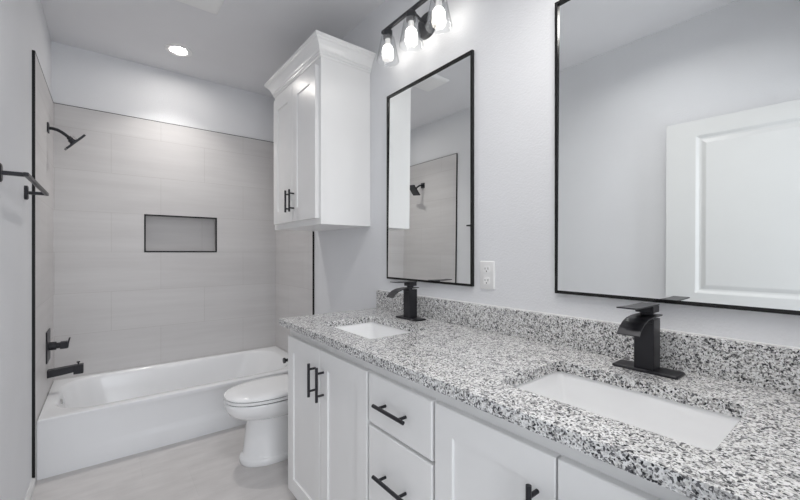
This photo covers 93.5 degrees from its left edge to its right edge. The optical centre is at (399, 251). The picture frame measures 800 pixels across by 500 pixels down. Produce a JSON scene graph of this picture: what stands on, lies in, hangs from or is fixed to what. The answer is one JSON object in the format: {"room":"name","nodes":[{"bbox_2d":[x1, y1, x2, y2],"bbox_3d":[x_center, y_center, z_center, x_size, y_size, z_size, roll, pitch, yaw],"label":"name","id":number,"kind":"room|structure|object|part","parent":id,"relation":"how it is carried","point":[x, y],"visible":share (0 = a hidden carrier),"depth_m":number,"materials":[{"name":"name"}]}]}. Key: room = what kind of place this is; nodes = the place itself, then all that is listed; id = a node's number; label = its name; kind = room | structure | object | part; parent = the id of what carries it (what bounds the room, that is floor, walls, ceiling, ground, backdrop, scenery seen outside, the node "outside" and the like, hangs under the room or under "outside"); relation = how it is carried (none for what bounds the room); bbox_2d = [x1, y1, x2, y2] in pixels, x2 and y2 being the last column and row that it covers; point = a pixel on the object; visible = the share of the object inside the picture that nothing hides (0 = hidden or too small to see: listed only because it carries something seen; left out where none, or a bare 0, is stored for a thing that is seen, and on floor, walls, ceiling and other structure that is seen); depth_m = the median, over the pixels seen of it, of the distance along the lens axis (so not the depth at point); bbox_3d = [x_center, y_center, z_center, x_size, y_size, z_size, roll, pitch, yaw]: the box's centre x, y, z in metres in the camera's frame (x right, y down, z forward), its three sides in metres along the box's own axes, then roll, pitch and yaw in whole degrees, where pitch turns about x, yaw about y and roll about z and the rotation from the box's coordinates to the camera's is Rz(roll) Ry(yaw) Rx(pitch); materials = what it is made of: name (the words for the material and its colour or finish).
{"room":"bathroom","nodes":[
{"label":"bathroom","id":0,"kind":"room"},
{"bbox_2d":[0,0,52,499],"bbox_3d":[-1.330,-0.126,1.139,0.131,2.593,3.733,0,0,-38],"label":"wall","id":1,"kind":"structure","parent":0,"point":[23,25],"depth_m":1.65,"materials":[{"name":"grey paint"}]},
{"bbox_2d":[0,163,48,199],"bbox_3d":[-1.501,-0.270,1.512,0.080,0.064,0.588,0,0,-38],"label":"towel bar","id":2,"kind":"object","parent":1,"relation":"attached to","point":[27,175],"visible":1,"depth_m":1.42,"materials":[{"name":"black metal"}]},
{"bbox_3d":[-1.328,-0.270,1.297,0.068,0.014,0.014,0,0,-38],"label":"post","id":3,"kind":"part","parent":2,"relation":"part of","materials":[{"name":"black metal"}]},
{"bbox_3d":[-1.668,-0.270,1.732,0.068,0.014,0.014,0,0,-38],"label":"post","id":4,"kind":"part","parent":2,"relation":"part of","materials":[{"name":"black metal"}]},
{"bbox_2d":[25,478,34,499],"bbox_3d":[-1.060,1.148,0.892,0.012,0.045,2.512,0,0,-38],"label":"baseboard","id":5,"kind":"structure","parent":1,"relation":"attached to","point":[30,491],"depth_m":1.80,"materials":[{"name":"white paint"}]},
{"bbox_2d":[32,50,34,477],"bbox_3d":[-1.831,0.060,1.879,0.012,2.136,0.008,0,0,-38],"label":"trim","id":6,"kind":"structure","parent":1,"relation":"attached to","point":[33,51],"depth_m":1.88,"materials":[{"name":"black metal"}]},
{"bbox_2d":[46,328,70,363],"bbox_3d":[-2.095,0.569,2.310,0.106,0.187,0.160,0,0,-38],"label":"shower valve","id":7,"kind":"object","parent":1,"relation":"attached to","point":[63,344],"visible":1,"depth_m":2.28,"materials":[{"name":"black metal"}]},
{"bbox_3d":[-2.134,0.569,2.280,0.007,0.187,0.160,0,0,-38],"label":"wall plate","id":8,"kind":"part","parent":7,"relation":"part of","materials":[{"name":"black metal"}]},
{"bbox_3d":[-2.109,0.573,2.299,0.056,0.050,0.050,0,0,-38],"label":"valve stem","id":9,"kind":"part","parent":7,"relation":"part of","materials":[{"name":"black metal"}]},
{"bbox_2d":[47,361,83,377],"bbox_3d":[-2.070,0.725,2.329,0.168,0.074,0.052,0,0,-38],"label":"tub spout","id":10,"kind":"object","parent":1,"relation":"attached to","point":[78,368],"visible":1,"depth_m":2.32,"materials":[{"name":"black metal"}]},
{"bbox_3d":[-2.087,0.734,2.316,0.125,0.053,0.052,0,0,-38],"label":"spout","id":11,"kind":"part","parent":10,"relation":"part of","materials":[{"name":"black metal"}]},
{"bbox_2d":[47,122,85,150],"bbox_3d":[-2.069,-0.704,2.339,0.181,0.153,0.132,0,0,-38],"label":"shower fixture","id":12,"kind":"object","parent":1,"relation":"attached to","point":[71,140],"visible":1,"depth_m":2.31,"materials":[{"name":"black metal"}]},
{"bbox_3d":[-2.093,-0.731,2.312,0.110,0.063,0.019,0,0,-38],"label":"shower arm","id":13,"kind":"part","parent":12,"relation":"part of","materials":[{"name":"black metal"}]},
{"bbox_3d":[-2.041,-0.688,2.360,0.143,0.120,0.094,0,0,45],"label":"spray plate","id":14,"kind":"part","parent":12,"relation":"part of","materials":[{"name":"black metal"}]},
{"bbox_2d":[51,41,275,380],"bbox_3d":[-1.784,-0.126,3.056,1.535,2.593,0.152,0,0,-38],"label":"wall","id":15,"kind":"structure","parent":0,"point":[164,234],"depth_m":2.89,"materials":[{"name":"grey tile"}]},
{"bbox_2d":[35,51,273,142],"bbox_3d":[-1.490,-1.006,2.679,1.535,0.004,0.833,0,0,-38],"label":"trim","id":16,"kind":"structure","parent":15,"relation":"attached to","point":[35,51],"depth_m":2.80,"materials":[{"name":"black metal"}]},
{"bbox_3d":[-1.739,-0.142,3.004,0.506,0.289,0.014,0,0,-38],"label":"niche frame","id":17,"kind":"part","parent":15,"relation":"part of","materials":[{"name":"black tile"}]},
{"bbox_2d":[31,424,296,499],"bbox_3d":[-0.297,1.220,1.153,1.775,0.100,4.983,0,0,-38],"label":"floor","id":18,"kind":"structure","parent":0,"point":[205,467],"depth_m":1.96,"materials":[{"name":"tile"}]},
{"bbox_2d":[37,346,287,479],"bbox_3d":[-1.501,1.017,2.693,1.510,0.307,0.772,0,0,-38],"label":"bathtub","id":19,"kind":"object","parent":18,"relation":"on","point":[87,420],"visible":0.72,"depth_m":2.34,"materials":[{"name":"white ceramic"}]},
{"bbox_2d":[37,346,287,423],"bbox_3d":[-1.501,0.995,2.693,1.510,0.263,0.772,0,0,-38],"label":"basin","id":20,"kind":"object","parent":19,"relation":"in","point":[190,391],"depth_m":2.53,"materials":[{"name":"white ceramic"}]},
{"bbox_2d":[224,374,287,466],"bbox_3d":[-0.658,0.819,2.257,0.737,0.703,0.438,0,0,-38],"label":"toilet","id":21,"kind":"object","parent":18,"relation":"on","point":[263,402],"visible":0.51,"depth_m":2.07,"materials":[{"name":"white ceramic"}]},
{"bbox_3d":[-0.756,0.805,2.181,0.487,0.016,0.338,0,0,-38],"label":"seat","id":22,"kind":"part","parent":21,"relation":"part of","materials":[{"name":"white plastic"}]},
{"bbox_3d":[-0.756,0.780,2.181,0.487,0.028,0.338,0,0,-38],"label":"lid","id":23,"kind":"part","parent":21,"relation":"part of","materials":[{"name":"white plastic"}]},
{"bbox_2d":[288,330,692,499],"bbox_3d":[0.197,0.761,1.280,0.598,0.819,1.735,0,0,-38],"label":"vanity cabinet","id":24,"kind":"object","parent":18,"relation":"on","point":[358,429],"visible":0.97,"depth_m":1.08,"materials":[{"name":"white paint"}]},
{"bbox_3d":[-0.421,0.758,1.660,0.020,0.725,0.336,0,0,-38],"label":"door","id":25,"kind":"part","parent":24,"relation":"part of","materials":[{"name":"white paint"}]},
{"bbox_3d":[-0.363,0.523,1.540,0.036,0.135,0.012,0,0,-38],"label":"handle","id":26,"kind":"part","parent":24,"relation":"part of","materials":[{"name":"black metal"}]},
{"bbox_3d":[-0.318,0.523,1.482,0.036,0.135,0.012,0,0,-38],"label":"handle","id":27,"kind":"part","parent":24,"relation":"part of","materials":[{"name":"black metal"}]},
{"bbox_3d":[-0.209,0.758,1.388,0.020,0.725,0.344,0,0,-38],"label":"door","id":28,"kind":"part","parent":24,"relation":"part of","materials":[{"name":"white paint"}]},
{"bbox_3d":[-0.028,0.696,1.111,0.036,0.012,0.150,0,0,-38],"label":"handle","id":29,"kind":"part","parent":24,"relation":"part of","materials":[{"name":"black metal"}]},
{"bbox_3d":[-0.028,0.476,1.111,0.036,0.012,0.150,0,0,-38],"label":"handle","id":30,"kind":"part","parent":24,"relation":"part of","materials":[{"name":"black metal"}]},
{"bbox_3d":[-0.002,0.696,1.123,0.020,0.259,0.304,0,0,-38],"label":"drawer","id":31,"kind":"part","parent":24,"relation":"part of","materials":[{"name":"white paint"}]},
{"bbox_3d":[-0.002,0.476,1.123,0.020,0.161,0.304,0,0,-38],"label":"drawer","id":32,"kind":"part","parent":24,"relation":"part of","materials":[{"name":"white paint"}]},
{"bbox_3d":[0.203,0.758,0.861,0.020,0.725,0.336,0,0,-38],"label":"door","id":33,"kind":"part","parent":24,"relation":"part of","materials":[{"name":"white paint"}]},
{"bbox_3d":[0.261,0.523,0.742,0.036,0.135,0.012,0,0,-38],"label":"handle","id":34,"kind":"part","parent":24,"relation":"part of","materials":[{"name":"black metal"}]},
{"bbox_2d":[279,308,799,499],"bbox_3d":[0.208,0.335,1.274,0.588,0.030,1.813,0,0,-38],"label":"countertop","id":35,"kind":"structure","parent":24,"relation":"on","point":[759,458],"depth_m":0.83,"materials":[{"name":"stone"}]},
{"bbox_2d":[335,322,409,338],"bbox_3d":[-0.125,0.416,1.634,0.333,0.130,0.508,0,0,-38],"label":"undermount sink","id":36,"kind":"object","parent":35,"relation":"in","point":[370,330],"visible":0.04,"depth_m":1.83,"materials":[{"name":"white ceramic"}]},
{"bbox_2d":[386,281,425,321],"bbox_3d":[0.015,0.229,1.778,0.158,0.182,0.156,0,0,-38],"label":"faucet","id":37,"kind":"object","parent":35,"relation":"on","point":[409,294],"visible":1,"depth_m":1.78,"materials":[{"name":"black metal"}]},
{"bbox_3d":[0.014,0.190,1.778,0.156,0.040,0.052,0,0,-38],"label":"spout","id":38,"kind":"part","parent":37,"relation":"part of","materials":[{"name":"black metal"}]},
{"bbox_3d":[0.018,0.141,1.780,0.130,0.006,0.044,0,0,-38],"label":"lever","id":39,"kind":"part","parent":37,"relation":"part of","materials":[{"name":"black metal"}]},
{"bbox_3d":[0.050,0.157,1.806,0.044,0.026,0.044,0,0,-38],"label":"handle","id":40,"kind":"part","parent":37,"relation":"part of","materials":[{"name":"black metal"}]},
{"bbox_3d":[0.051,0.317,1.806,0.066,0.007,0.156,0,0,-38],"label":"plate","id":41,"kind":"part","parent":37,"relation":"part of","materials":[{"name":"black metal"}]},
{"bbox_2d":[515,371,740,449],"bbox_3d":[0.484,0.416,0.855,0.333,0.130,0.508,0,0,-38],"label":"undermount sink","id":42,"kind":"object","parent":35,"relation":"in","point":[705,429],"visible":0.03,"depth_m":0.94,"materials":[{"name":"white ceramic"}]},
{"bbox_2d":[612,302,684,379],"bbox_3d":[0.629,0.229,0.988,0.173,0.182,0.156,0,0,-38],"label":"faucet","id":43,"kind":"object","parent":35,"relation":"on","point":[644,326],"visible":1,"depth_m":0.99,"materials":[{"name":"black metal"}]},
{"bbox_3d":[0.625,0.141,0.984,0.163,0.006,0.044,0,0,-38],"label":"lever","id":44,"kind":"part","parent":43,"relation":"part of","materials":[{"name":"black metal"}]},
{"bbox_3d":[0.634,0.190,0.991,0.158,0.040,0.052,0,0,-38],"label":"spout","id":45,"kind":"part","parent":43,"relation":"part of","materials":[{"name":"black metal"}]},
{"bbox_3d":[0.670,0.157,1.020,0.044,0.026,0.044,0,0,-38],"label":"handle","id":46,"kind":"part","parent":43,"relation":"part of","materials":[{"name":"black metal"}]},
{"bbox_3d":[0.671,0.317,1.020,0.066,0.007,0.156,0,0,-38],"label":"plate","id":47,"kind":"part","parent":43,"relation":"part of","materials":[{"name":"black metal"}]},
{"bbox_3d":[0.413,0.758,0.593,0.020,0.725,0.336,0,0,-38],"label":"door","id":48,"kind":"part","parent":24,"relation":"part of","materials":[{"name":"white paint"}]},
{"bbox_2d":[41,0,384,96],"bbox_3d":[-0.682,-1.473,1.645,1.775,0.100,3.733,0,0,-38],"label":"ceiling","id":49,"kind":"structure","parent":0,"point":[242,46],"depth_m":2.42,"materials":[{"name":"paint"}]},
{"bbox_2d":[164,43,192,56],"bbox_3d":[-1.561,-1.419,2.651,0.172,0.007,0.172,0,0,-38],"label":"recessed light","id":50,"kind":"object","parent":49,"relation":"in","point":[175,49],"visible":1,"depth_m":2.64,"materials":[{"name":"plastic"}]},
{"bbox_2d":[177,0,223,13],"bbox_3d":[-1.112,-1.413,2.060,0.264,0.019,0.264,0,0,-38],"label":"exhaust fan","id":51,"kind":"object","parent":49,"relation":"attached to","point":[212,6],"visible":1,"depth_m":2.13,"materials":[{"name":"plastic"}]},
{"bbox_2d":[276,0,799,352],"bbox_3d":[-0.035,-0.126,2.151,0.132,2.593,3.733,0,0,-38],"label":"wall","id":52,"kind":"structure","parent":0,"point":[512,42],"depth_m":1.54,"materials":[{"name":"grey paint"}]},
{"bbox_2d":[312,231,313,314],"bbox_3d":[-0.656,0.081,2.848,0.013,2.178,0.008,0,0,-38],"label":"trim","id":53,"kind":"structure","parent":52,"relation":"attached to","point":[312,231],"depth_m":2.85,"materials":[{"name":"black metal"}]},
{"bbox_2d":[264,30,375,230],"bbox_3d":[-0.543,-0.658,2.406,0.378,1.011,0.817,0,0,-38],"label":"upper cabinet","id":54,"kind":"object","parent":52,"relation":"attached to","point":[321,93],"visible":1,"depth_m":2.16,"materials":[{"name":"white paint"}]},
{"bbox_3d":[-0.756,-0.607,2.446,0.020,0.840,0.319,0,0,-38],"label":"door","id":55,"kind":"part","parent":54,"relation":"part of","materials":[{"name":"white paint"}]},
{"bbox_3d":[-0.698,-0.312,2.325,0.036,0.135,0.012,0,0,-38],"label":"handle","id":56,"kind":"part","parent":54,"relation":"part of","materials":[{"name":"black metal"}]},
{"bbox_3d":[-0.659,-0.312,2.277,0.036,0.135,0.012,0,0,-38],"label":"handle","id":57,"kind":"part","parent":54,"relation":"part of","materials":[{"name":"black metal"}]},
{"bbox_3d":[-0.556,-0.607,2.189,0.020,0.840,0.324,0,0,-38],"label":"door","id":58,"kind":"part","parent":54,"relation":"part of","materials":[{"name":"white paint"}]},
{"bbox_3d":[-0.543,-1.114,2.406,0.376,0.099,0.817,0,0,-38],"label":"crown moulding","id":59,"kind":"part","parent":54,"relation":"part of","materials":[{"name":"white paint"}]},
{"bbox_2d":[377,0,451,58],"bbox_3d":[0.072,-1.069,1.791,0.167,0.188,0.492,0,0,-38],"label":"vanity light","id":60,"kind":"object","parent":52,"relation":"attached to","point":[426,25],"visible":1,"depth_m":1.80,"materials":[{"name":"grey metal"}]},
{"bbox_2d":[377,28,398,58],"bbox_3d":[-0.062,-1.054,1.923,0.118,0.158,0.118,0,0,-38],"label":"shade","id":61,"kind":"object","parent":60,"relation":"attached to","point":[387,50],"depth_m":1.91,"materials":[{"name":"clear glass"}]},
{"bbox_2d":[399,9,422,43],"bbox_3d":[0.053,-1.054,1.776,0.118,0.158,0.118,0,0,-38],"label":"shade","id":62,"kind":"object","parent":60,"relation":"attached to","point":[410,15],"depth_m":1.76,"materials":[{"name":"clear glass"}]},
{"bbox_3d":[0.087,-1.128,1.803,0.091,0.040,0.014,0,0,-38],"label":"arm","id":63,"kind":"part","parent":60,"relation":"part of","materials":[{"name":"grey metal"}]},
{"bbox_3d":[0.129,-1.105,1.836,0.022,0.116,0.116,0,0,-38],"label":"plate","id":64,"kind":"part","parent":60,"relation":"part of","materials":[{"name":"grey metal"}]},
{"bbox_2d":[426,0,451,22],"bbox_3d":[0.168,-1.054,1.629,0.118,0.158,0.118,0,0,-38],"label":"shade","id":65,"kind":"object","parent":60,"relation":"attached to","point":[438,14],"depth_m":1.61,"materials":[{"name":"clear glass"}]},
{"bbox_2d":[387,50,473,286],"bbox_3d":[0.122,-0.358,1.851,0.014,1.012,0.620,0,0,-38],"label":"wall mirror","id":66,"kind":"object","parent":52,"relation":"attached to","point":[430,119],"visible":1,"depth_m":1.80,"materials":[{"name":"clear glass"}]},
{"bbox_2d":[480,261,494,289],"bbox_3d":[0.359,0.095,1.552,0.008,0.116,0.074,0,0,-38],"label":"wall outlet","id":67,"kind":"object","parent":52,"relation":"attached to","point":[487,268],"visible":1,"depth_m":1.55,"materials":[{"name":"white plastic"}]},
{"bbox_2d":[483,277,489,284],"bbox_3d":[0.358,0.119,1.551,0.003,0.029,0.033,0,0,-38],"label":"socket","id":68,"kind":"object","parent":67,"relation":"attached to","point":[486,280],"depth_m":1.55,"materials":[{"name":"white plastic"}]},
{"bbox_2d":[483,266,489,272],"bbox_3d":[0.358,0.071,1.551,0.003,0.029,0.033,0,0,-38],"label":"socket","id":69,"kind":"object","parent":67,"relation":"attached to","point":[486,269],"depth_m":1.55,"materials":[{"name":"white plastic"}]},
{"bbox_2d":[376,290,799,394],"bbox_3d":[0.431,0.269,1.449,0.022,0.103,1.813,0,0,-38],"label":"backsplash","id":70,"kind":"structure","parent":52,"relation":"attached to","point":[760,364],"depth_m":1.13,"materials":[{"name":"stone"}]},
{"bbox_2d":[555,0,799,314],"bbox_3d":[0.737,-0.362,1.063,0.014,1.009,0.629,0,0,-38],"label":"wall mirror","id":71,"kind":"object","parent":52,"relation":"attached to","point":[677,122],"visible":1,"depth_m":1.03,"materials":[{"name":"clear glass"}]}
]}

